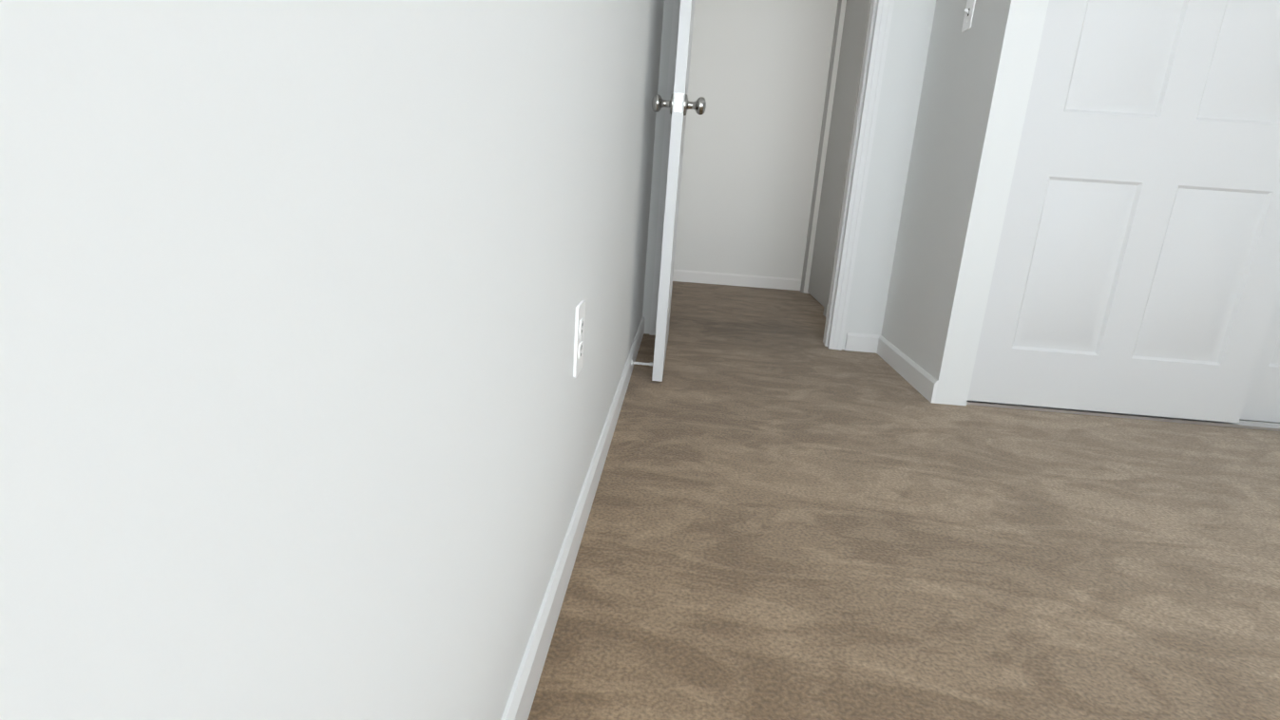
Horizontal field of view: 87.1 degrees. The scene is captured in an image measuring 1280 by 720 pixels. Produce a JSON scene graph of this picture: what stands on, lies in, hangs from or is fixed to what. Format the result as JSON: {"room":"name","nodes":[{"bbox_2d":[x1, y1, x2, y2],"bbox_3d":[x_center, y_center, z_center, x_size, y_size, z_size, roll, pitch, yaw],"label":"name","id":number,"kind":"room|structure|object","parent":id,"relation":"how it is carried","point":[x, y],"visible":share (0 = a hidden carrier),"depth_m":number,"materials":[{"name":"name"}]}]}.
{"room":"empty bedroom","nodes":[
{"label":"empty bedroom","id":0,"kind":"room"},
{"bbox_2d":[0,0,664,719],"bbox_3d":[-0.075,-0.933,1.423,0.120,2.440,6.680,5,15,3],"label":"wall","id":1,"kind":"structure","parent":0,"point":[302,412],"depth_m":0.30,"materials":[{"name":"white paint"}]},
{"bbox_2d":[500,316,644,719],"bbox_3d":[-0.151,0.435,0.875,0.012,0.082,4.670,5,15,3],"label":"baseboard","id":2,"kind":"structure","parent":1,"relation":"attached to","point":[520,701],"depth_m":1.11,"materials":[{"name":"white wood"}]},
{"bbox_2d":[630,360,652,366],"bbox_3d":[0.009,0.013,2.429,0.078,0.022,0.022,5,15,3],"label":"door stop","id":3,"kind":"object","parent":2,"relation":"attached to","point":[650,364],"visible":1,"depth_m":2.42,"materials":[{"name":"white metal"}]},
{"bbox_2d":[573,300,585,378],"bbox_3d":[-0.101,-0.036,1.135,0.007,0.121,0.074,5,15,3],"label":"electrical outlet","id":4,"kind":"object","parent":1,"relation":"attached to","point":[579,336],"visible":1,"depth_m":1.12,"materials":[{"name":"white plastic"}]},
{"bbox_2d":[673,0,838,279],"bbox_3d":[1.914,-1.627,4.495,3.410,2.440,0.120,5,15,3],"label":"wall","id":5,"kind":"structure","parent":0,"point":[758,74],"depth_m":4.55,"materials":[{"name":"white paint"}]},
{"bbox_2d":[642,0,936,349],"bbox_3d":[1.728,-1.178,2.792,3.290,2.440,0.120,5,15,3],"label":"wall","id":6,"kind":"structure","parent":0,"point":[905,63],"depth_m":2.88,"materials":[{"name":"white paint"}]},
{"bbox_2d":[651,0,695,382],"bbox_3d":[0.155,-1.002,2.478,0.035,2.030,0.775,5,15,3],"label":"bedroom door","id":7,"kind":"structure","parent":6,"relation":"in","point":[680,85],"depth_m":2.23,"materials":[{"name":"white paint"}]},
{"bbox_2d":[651,93,706,115],"bbox_3d":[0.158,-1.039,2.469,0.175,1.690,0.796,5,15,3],"label":"door knob","id":8,"kind":"object","parent":7,"relation":"attached to","point":[659,104],"depth_m":2.17,"materials":[{"name":"silver metal"}]},
{"bbox_2d":[649,0,894,350],"bbox_3d":[0.557,-1.108,2.897,0.882,2.093,0.152,5,15,3],"label":"door frame","id":9,"kind":"structure","parent":6,"relation":"attached to","point":[881,35],"depth_m":2.90,"materials":[{"name":"white wood"}]},
{"bbox_2d":[825,304,865,349],"bbox_3d":[1.050,-0.199,3.522,0.012,0.082,0.690,5,15,3],"label":"baseboard","id":10,"kind":"structure","parent":6,"relation":"attached to","point":[853,341],"depth_m":3.06,"materials":[{"name":"white wood"}]},
{"bbox_2d":[803,0,846,293],"bbox_3d":[1.229,-1.452,3.674,0.120,2.440,1.650,5,15,3],"label":"wall","id":11,"kind":"structure","parent":0,"point":[827,130],"depth_m":4.43,"materials":[{"name":"white paint"}]},
{"bbox_2d":[800,0,871,316],"bbox_3d":[1.207,-1.379,4.032,0.079,2.110,0.920,5,15,3],"label":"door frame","id":12,"kind":"structure","parent":11,"relation":"attached to","point":[848,77],"depth_m":4.14,"materials":[{"name":"grey wood"}]},
{"bbox_2d":[527,281,1279,719],"bbox_3d":[1.538,0.408,1.661,3.530,0.050,6.680,5,15,3],"label":"floor","id":13,"kind":"structure","parent":0,"point":[792,517],"depth_m":1.37,"materials":[{"name":"carpet"}]},
{"bbox_2d":[880,0,995,371],"bbox_3d":[1.205,-1.126,2.466,0.110,2.440,0.610,5,15,3],"label":"wall","id":14,"kind":"structure","parent":0,"point":[953,73],"depth_m":2.55,"materials":[{"name":"white paint"}]},
{"bbox_2d":[861,334,937,403],"bbox_3d":[1.047,0.018,2.719,0.040,0.082,0.730,5,15,3],"label":"baseboard","id":15,"kind":"structure","parent":14,"relation":"attached to","point":[923,382],"depth_m":2.69,"materials":[{"name":"white wood"}]},
{"bbox_2d":[961,0,975,32],"bbox_3d":[1.140,-1.213,2.349,0.020,0.115,0.070,5,15,3],"label":"light switch","id":16,"kind":"object","parent":14,"relation":"attached to","point":[968,14],"visible":1,"depth_m":2.34,"materials":[{"name":"white plastic"}]},
{"bbox_2d":[926,0,1049,405],"bbox_3d":[2.219,-0.946,2.060,2.200,2.440,0.120,5,15,3],"label":"door frame","id":17,"kind":"structure","parent":0,"point":[1012,49],"depth_m":2.20,"materials":[{"name":"white paint"}]},
{"bbox_2d":[966,400,1279,431],"bbox_3d":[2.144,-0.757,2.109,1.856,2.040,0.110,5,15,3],"label":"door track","id":18,"kind":"structure","parent":17,"relation":"attached to","point":[1258,425],"depth_m":2.36,"materials":[{"name":"white metal"}]},
{"bbox_2d":[967,0,1279,422],"bbox_3d":[1.684,-0.779,2.118,0.925,1.985,0.034,5,15,3],"label":"closet door","id":19,"kind":"structure","parent":17,"relation":"in","point":[1136,269],"depth_m":2.19,"materials":[{"name":"white paint"}]},
{"bbox_2d":[1240,293,1279,422],"bbox_3d":[2.580,-0.718,2.120,0.935,1.985,0.034,5,15,3],"label":"closet door","id":20,"kind":"structure","parent":17,"relation":"in","point":[1262,402],"depth_m":2.35,"materials":[{"name":"white paint"}]}
]}

